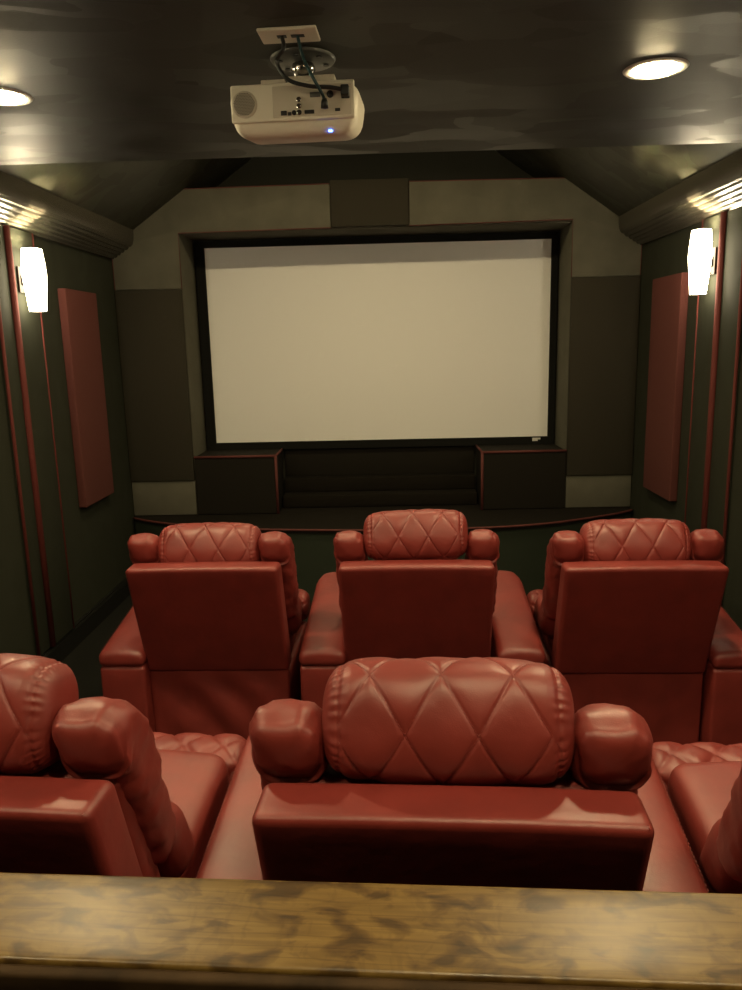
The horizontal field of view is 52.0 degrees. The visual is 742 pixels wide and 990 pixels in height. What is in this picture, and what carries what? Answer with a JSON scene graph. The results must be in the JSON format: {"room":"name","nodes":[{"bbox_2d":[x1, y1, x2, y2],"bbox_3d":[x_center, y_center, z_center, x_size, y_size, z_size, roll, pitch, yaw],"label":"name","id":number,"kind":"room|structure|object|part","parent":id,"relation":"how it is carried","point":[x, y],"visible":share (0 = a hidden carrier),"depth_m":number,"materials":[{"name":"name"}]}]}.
{"room":"home theater","nodes":[
{"label":"home theater","id":0,"kind":"room"},
{"bbox_2d":[0,236,135,655],"bbox_3d":[-1.986,0.206,2.251,0.120,2.630,8.050,-1,11,1],"label":"wall","id":1,"kind":"structure","parent":0,"point":[97,535],"depth_m":4.77,"materials":[{"name":"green paint"}]},
{"bbox_2d":[0,225,74,655],"bbox_3d":[-1.865,-0.273,4.219,0.042,2.311,0.461,-1,11,1],"label":"pilaster","id":2,"kind":"object","parent":1,"relation":"attached to","point":[22,343],"visible":0.88,"depth_m":4.19,"materials":[{"name":"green paint"}]},
{"bbox_3d":[-1.864,-0.262,4.159,0.038,2.310,0.037,-1,11,1],"label":"edge molding","id":3,"kind":"part","parent":2,"relation":"part of","materials":[{"name":"red wood"}]},
{"bbox_2d":[16,248,46,311],"bbox_3d":[-1.810,-1.150,4.072,0.130,0.323,0.120,-1,11,1],"label":"wall sconce","id":4,"kind":"object","parent":2,"relation":"attached to","point":[32,275],"visible":1,"depth_m":4.03,"materials":[{"name":"white glass"}]},
{"bbox_3d":[-1.870,-1.152,4.073,0.012,0.136,0.090,-1,11,1],"label":"plate","id":5,"kind":"part","parent":4,"relation":"part of","materials":[{"name":"brown metal"}]},
{"bbox_2d":[0,171,133,258],"bbox_3d":[-1.875,-1.082,1.760,0.176,0.238,7.598,-1,11,1],"label":"crown molding","id":6,"kind":"structure","parent":1,"relation":"attached to","point":[24,206],"depth_m":4.33,"materials":[{"name":"grey"}]},
{"bbox_2d":[57,288,113,507],"bbox_3d":[-1.849,-0.632,4.962,0.050,1.355,0.500,-1,11,1],"label":"acoustic panel","id":7,"kind":"object","parent":1,"relation":"attached to","point":[78,309],"visible":1,"depth_m":4.87,"materials":[{"name":"red fabric"}]},
{"bbox_2d":[41,577,129,661],"bbox_3d":[-1.854,0.979,4.213,0.018,0.140,3.060,-1,11,1],"label":"baseboard","id":8,"kind":"structure","parent":1,"relation":"attached to","point":[102,609],"depth_m":4.94,"materials":[{"name":"black paint"}]},
{"bbox_2d":[0,157,252,229],"bbox_3d":[-1.399,-2.021,4.552,1.265,0.973,2.840,-1,11,1],"label":"ceiling","id":9,"kind":"structure","parent":0,"point":[126,193],"depth_m":4.75,"materials":[{"name":"grey paint"}]},
{"bbox_2d":[0,0,741,164],"bbox_3d":[-0.081,-0.967,0.538,4.018,0.120,5.430,-1,11,1],"label":"ceiling","id":10,"kind":"structure","parent":0,"point":[106,80],"depth_m":2.24,"materials":[{"name":"black paint"}]},
{"bbox_2d":[0,87,32,105],"bbox_3d":[-1.157,-1.242,2.377,0.188,0.014,0.188,-1,11,1],"label":"recessed light","id":11,"kind":"object","parent":10,"relation":"in","point":[8,98],"visible":1,"depth_m":2.37,"materials":[{"name":"grey glass"}]},
{"bbox_2d":[256,25,320,43],"bbox_3d":[-0.210,-1.179,1.948,0.152,0.010,0.088,-1,11,4],"label":"cable plate","id":12,"kind":"object","parent":10,"relation":"attached to","point":[307,33],"visible":1,"depth_m":1.93,"materials":[{"name":"beige plastic"}]},
{"bbox_2d":[275,36,348,96],"bbox_3d":[-0.153,-1.112,1.970,0.192,0.140,0.037,-2,11,-5],"label":"power cable","id":13,"kind":"object","parent":12,"relation":"hanging from","point":[344,88],"visible":1,"depth_m":1.98,"materials":[{"name":"black plastic"}]},
{"bbox_2d":[296,36,327,108],"bbox_3d":[-0.148,-1.093,1.960,0.079,0.172,0.038,-6,12,-21],"label":"cable","id":14,"kind":"object","parent":12,"relation":"hanging from","point":[324,103],"visible":1,"depth_m":1.95,"materials":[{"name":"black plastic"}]},
{"bbox_2d":[270,47,335,75],"bbox_3d":[-0.189,-1.175,2.138,0.184,0.094,0.184,-1,11,1],"label":"mount","id":15,"kind":"object","parent":10,"relation":"attached to","point":[318,59],"visible":0.62,"depth_m":2.10,"materials":[{"name":"grey paint"}]},
{"bbox_2d":[230,74,364,144],"bbox_3d":[-0.202,-1.063,2.128,0.357,0.144,0.226,0,11,5],"label":"projector","id":16,"kind":"object","parent":15,"relation":"hanging from","point":[278,111],"visible":0.98,"depth_m":2.03,"materials":[{"name":"beige plastic"}]},
{"bbox_2d":[232,91,256,118],"bbox_3d":[-0.339,-1.046,2.036,0.068,0.068,0.006,0,11,5],"label":"speaker grille","id":17,"kind":"object","parent":16,"relation":"attached to","point":[244,103],"depth_m":2.03,"materials":[{"name":"beige plastic"}]},
{"bbox_3d":[-0.210,-1.050,2.031,0.335,0.095,0.012,0,11,5],"label":"panel","id":18,"kind":"part","parent":16,"relation":"part of","materials":[{"name":"beige plastic"}]},
{"bbox_2d":[622,57,689,79],"bbox_3d":[0.851,-1.270,2.273,0.188,0.014,0.188,-1,11,1],"label":"recessed light","id":19,"kind":"object","parent":10,"relation":"in","point":[659,69],"visible":1,"depth_m":2.25,"materials":[{"name":"grey glass"}]},
{"bbox_2d":[194,150,558,493],"bbox_3d":[0.057,-1.020,6.129,4.018,3.420,0.120,-1,11,1],"label":"wall","id":20,"kind":"structure","parent":0,"point":[484,164],"depth_m":5.78,"materials":[{"name":"grey paint"}]},
{"bbox_2d":[115,185,639,515],"bbox_3d":[0.049,-1.077,5.840,3.818,2.365,0.425,-1,11,1],"label":"wall","id":21,"kind":"structure","parent":0,"point":[186,240],"depth_m":5.74,"materials":[{"name":"grey paint"}]},
{"bbox_2d":[115,289,194,481],"bbox_3d":[-1.605,-0.803,5.692,0.496,1.412,0.040,-1,11,1],"label":"fabric panel","id":22,"kind":"object","parent":21,"relation":"attached to","point":[150,323],"visible":1,"depth_m":5.67,"materials":[{"name":"black fabric"}]},
{"bbox_2d":[132,481,197,515],"bbox_3d":[-1.591,0.024,5.865,0.488,0.263,0.025,-1,11,1],"label":"fabric panel","id":23,"kind":"object","parent":21,"relation":"attached to","point":[150,497],"visible":1,"depth_m":5.85,"materials":[{"name":"grey fabric"}]},
{"bbox_2d":[112,183,330,289],"bbox_3d":[-1.085,-1.853,5.478,1.598,0.697,0.028,-1,11,1],"label":"fabric panel","id":24,"kind":"object","parent":21,"relation":"attached to","point":[153,261],"visible":0.88,"depth_m":5.44,"materials":[{"name":"grey fabric"}]},
{"bbox_2d":[330,178,408,227],"bbox_3d":[-0.010,-2.073,5.406,0.553,0.317,0.037,-1,11,1],"label":"fabric panel","id":25,"kind":"object","parent":21,"relation":"attached to","point":[365,202],"visible":1,"depth_m":5.39,"materials":[{"name":"black fabric"}]},
{"bbox_2d":[194,232,558,450],"bbox_3d":[0.053,-1.185,6.002,2.792,1.623,0.063,-1,11,1],"label":"projection screen","id":26,"kind":"object","parent":21,"relation":"attached to","point":[429,340],"visible":1,"depth_m":5.99,"materials":[{"name":"white fabric"}]},
{"bbox_2d":[409,177,641,277],"bbox_3d":[1.103,-1.899,5.423,1.656,0.686,0.028,-1,11,1],"label":"fabric panel","id":27,"kind":"object","parent":21,"relation":"attached to","point":[599,248],"visible":0.92,"depth_m":5.39,"materials":[{"name":"grey fabric"}]},
{"bbox_2d":[565,475,630,507],"bbox_3d":[1.727,-0.029,5.785,0.490,0.243,0.025,-1,11,1],"label":"fabric panel","id":28,"kind":"object","parent":21,"relation":"attached to","point":[588,490],"visible":1,"depth_m":5.77,"materials":[{"name":"grey fabric"}]},
{"bbox_2d":[566,276,640,475],"bbox_3d":[1.702,-0.861,5.611,0.497,1.442,0.040,-1,11,1],"label":"fabric panel","id":29,"kind":"object","parent":21,"relation":"attached to","point":[604,311],"visible":1,"depth_m":5.59,"materials":[{"name":"black fabric"}]},
{"bbox_2d":[61,595,698,741],"bbox_3d":[0.057,0.981,4.586,4.018,0.100,3.890,-1,11,1],"label":"floor","id":30,"kind":"structure","parent":0,"point":[84,662],"depth_m":4.60,"materials":[{"name":"black carpet"}]},
{"bbox_2d":[99,522,309,739],"bbox_3d":[-0.756,0.572,3.767,0.882,1.060,1.106,-1,11,2],"label":"recliner","id":31,"kind":"object","parent":30,"relation":"on","point":[212,634],"visible":0.94,"depth_m":3.33,"materials":[{"name":"red leather"}]},
{"bbox_3d":[-1.089,0.827,3.791,0.202,0.508,0.800,-1,11,2],"label":"armrest","id":32,"kind":"part","parent":31,"relation":"part of","materials":[{"name":"red leather"}]},
{"bbox_3d":[-0.697,0.539,3.340,0.644,0.539,0.286,-1,11,2],"label":"panel","id":33,"kind":"part","parent":31,"relation":"part of","materials":[{"name":"red leather"}]},
{"bbox_2d":[289,596,301,653],"bbox_3d":[-0.673,0.678,3.847,0.590,0.218,0.600,-1,11,2],"label":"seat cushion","id":34,"kind":"object","parent":31,"relation":"on","point":[295,638],"depth_m":3.85,"materials":[{"name":"red leather"}]},
{"bbox_3d":[-0.668,0.914,3.884,0.610,0.290,0.760,-1,11,2],"label":"frame","id":35,"kind":"part","parent":31,"relation":"part of","materials":[{"name":"red leather"}]},
{"bbox_2d":[133,501,632,601],"bbox_3d":[0.076,0.405,5.824,3.800,0.544,1.033,-1,11,1],"label":"stage platform","id":36,"kind":"object","parent":30,"relation":"on","point":[524,535],"visible":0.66,"depth_m":5.44,"materials":[{"name":"wood"}]},
{"bbox_2d":[194,448,283,514],"bbox_3d":[-1.021,-0.114,6.002,0.633,0.457,0.402,-1,11,1],"label":"box","id":37,"kind":"object","parent":36,"relation":"on","point":[227,481],"visible":0.94,"depth_m":5.82,"materials":[{"name":"black wood"}]},
{"bbox_2d":[283,446,476,507],"bbox_3d":[0.069,-0.148,6.102,1.540,0.435,0.266,-1,11,1],"label":"shelf","id":38,"kind":"object","parent":36,"relation":"on","point":[433,475],"visible":1,"depth_m":6.14,"materials":[{"name":"wood"}]},
{"bbox_2d":[475,444,566,509],"bbox_3d":[1.157,-0.152,5.948,0.641,0.452,0.402,-1,11,1],"label":"box","id":39,"kind":"object","parent":36,"relation":"on","point":[532,476],"visible":0.91,"depth_m":5.77,"materials":[{"name":"black wood"}]},
{"bbox_2d":[299,509,544,707],"bbox_3d":[0.236,0.535,3.712,1.073,1.108,1.106,-1,11,3],"label":"recliner","id":40,"kind":"object","parent":30,"relation":"on","point":[416,599],"visible":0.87,"depth_m":3.23,"materials":[{"name":"red leather"}]},
{"bbox_3d":[-0.191,0.814,3.748,0.202,0.508,0.800,-1,11,3],"label":"armrest","id":41,"kind":"part","parent":40,"relation":"part of","materials":[{"name":"red leather"}]},
{"bbox_3d":[0.198,0.527,3.293,0.644,0.539,0.286,-1,11,3],"label":"panel","id":42,"kind":"part","parent":40,"relation":"part of","materials":[{"name":"red leather"}]},
{"bbox_3d":[0.673,0.802,3.704,0.202,0.508,0.800,-1,11,3],"label":"armrest","id":43,"kind":"part","parent":40,"relation":"part of","materials":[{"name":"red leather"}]},
{"bbox_2d":[527,518,741,745],"bbox_3d":[1.223,0.550,3.626,0.892,1.065,1.106,-1,11,3],"label":"recliner","id":44,"kind":"object","parent":30,"relation":"on","point":[629,611],"visible":0.94,"depth_m":3.18,"materials":[{"name":"red leather"}]},
{"bbox_3d":[1.146,0.897,3.751,0.610,0.290,0.760,-1,11,3],"label":"frame","id":45,"kind":"part","parent":44,"relation":"part of","materials":[{"name":"red leather"}]},
{"bbox_2d":[535,595,552,658],"bbox_3d":[1.141,0.661,3.714,0.590,0.218,0.600,-1,11,3],"label":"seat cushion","id":46,"kind":"object","parent":44,"relation":"on","point":[547,641],"depth_m":3.71,"materials":[{"name":"red leather"}]},
{"bbox_3d":[1.113,0.522,3.207,0.644,0.539,0.286,-1,11,3],"label":"panel","id":47,"kind":"part","parent":44,"relation":"part of","materials":[{"name":"red leather"}]},
{"bbox_3d":[1.568,0.797,3.619,0.202,0.508,0.800,-1,11,3],"label":"armrest","id":48,"kind":"part","parent":44,"relation":"part of","materials":[{"name":"red leather"}]},
{"bbox_2d":[495,143,741,215],"bbox_3d":[1.393,-2.074,4.483,1.265,0.973,2.840,-1,11,1],"label":"ceiling","id":49,"kind":"structure","parent":0,"point":[621,179],"depth_m":4.67,"materials":[{"name":"grey paint"}]},
{"bbox_2d":[628,222,741,630],"bbox_3d":[1.950,0.131,2.153,0.120,2.630,8.050,-1,11,1],"label":"wall","id":50,"kind":"structure","parent":0,"point":[667,255],"depth_m":4.79,"materials":[{"name":"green paint"}]},
{"bbox_2d":[643,272,688,500],"bbox_3d":[1.918,-0.700,4.966,0.050,1.410,0.510,-1,11,1],"label":"acoustic panel","id":51,"kind":"object","parent":50,"relation":"attached to","point":[669,309],"visible":0.91,"depth_m":4.87,"materials":[{"name":"red fabric"}]},
{"bbox_2d":[619,149,741,244],"bbox_3d":[1.765,-1.152,1.669,0.176,0.238,7.598,-1,11,1],"label":"crown molding","id":52,"kind":"structure","parent":50,"relation":"attached to","point":[716,189],"depth_m":4.26,"materials":[{"name":"grey"}]},
{"bbox_2d":[684,206,741,606],"bbox_3d":[1.911,-0.375,4.277,0.042,2.311,0.531,-1,11,1],"label":"pilaster","id":53,"kind":"object","parent":50,"relation":"attached to","point":[718,332],"visible":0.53,"depth_m":4.18,"materials":[{"name":"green paint"}]},
{"bbox_2d":[688,229,717,294],"bbox_3d":[1.817,-1.280,4.179,0.130,0.339,0.120,-1,11,1],"label":"wall sconce","id":54,"kind":"object","parent":53,"relation":"attached to","point":[702,258],"visible":1,"depth_m":4.14,"materials":[{"name":"white glass"}]},
{"bbox_3d":[1.876,-1.284,4.176,0.012,0.142,0.090,-1,11,1],"label":"plate","id":55,"kind":"part","parent":54,"relation":"part of","materials":[{"name":"silver metal"}]},
{"bbox_3d":[1.909,-0.375,4.271,0.038,2.310,0.037,-1,11,1],"label":"edge molding","id":56,"kind":"part","parent":53,"relation":"part of","materials":[{"name":"red wood"}]},
{"bbox_3d":[-0.029,1.704,0.576,3.818,0.255,4.260,-1,11,1],"label":"floor","id":57,"kind":"structure","parent":0,"visible":0},
{"bbox_2d":[0,653,245,877],"bbox_3d":[-0.831,0.772,1.890,0.869,1.095,1.106,0,11,5],"label":"recliner","id":58,"kind":"object","parent":57,"relation":"on","point":[88,787],"visible":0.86,"depth_m":1.38,"materials":[{"name":"red leather"}]},
{"bbox_3d":[-0.766,0.757,1.462,0.644,0.539,0.286,0,11,5],"label":"panel","id":59,"kind":"part","parent":58,"relation":"part of","materials":[{"name":"red leather"}]},
{"bbox_2d":[0,759,160,876],"bbox_3d":[-0.756,0.720,1.582,0.600,0.450,0.255,0,11,5],"label":"backrest","id":60,"kind":"object","parent":58,"relation":"on","point":[148,854],"depth_m":1.47,"materials":[{"name":"red leather"}]},
{"bbox_2d":[157,749,228,877],"bbox_3d":[-0.724,0.896,1.968,0.590,0.218,0.600,0,11,5],"label":"seat cushion","id":61,"kind":"object","parent":58,"relation":"on","point":[196,782],"depth_m":2.06,"materials":[{"name":"red leather"}]},
{"bbox_2d":[0,873,741,989],"bbox_3d":[0.016,1.010,1.083,3.600,0.904,0.177,-1,11,4],"label":"countertop","id":62,"kind":"structure","parent":57,"relation":"on","point":[58,931],"depth_m":0.98,"materials":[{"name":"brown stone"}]},
{"bbox_3d":[0.000,0.607,0.923,3.600,0.038,0.020,-1,11,4],"label":"edge molding","id":63,"kind":"part","parent":62,"relation":"part of","materials":[{"name":"brown wood"}]},
{"bbox_2d":[196,657,708,892],"bbox_3d":[0.175,0.764,1.810,1.098,1.095,1.106,0,11,5],"label":"recliner","id":64,"kind":"object","parent":57,"relation":"on","point":[473,771],"visible":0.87,"depth_m":1.29,"materials":[{"name":"red leather"}]},
{"bbox_2d":[312,764,588,789],"bbox_3d":[0.150,0.712,1.510,0.600,0.450,0.255,0,11,5],"label":"cushion","id":65,"kind":"object","parent":64,"relation":"on","point":[568,780],"depth_m":1.36,"materials":[{"name":"red leather"}]},
{"bbox_3d":[0.141,0.750,1.391,0.644,0.539,0.286,0,11,5],"label":"panel","id":66,"kind":"part","parent":64,"relation":"part of","materials":[{"name":"red leather"}]},
{"bbox_2d":[652,741,741,893],"bbox_3d":[1.169,0.757,1.727,0.896,1.095,1.106,0,11,5],"label":"recliner","id":67,"kind":"object","parent":57,"relation":"on","point":[702,781],"visible":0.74,"depth_m":1.94,"materials":[{"name":"red leather"}]}
]}

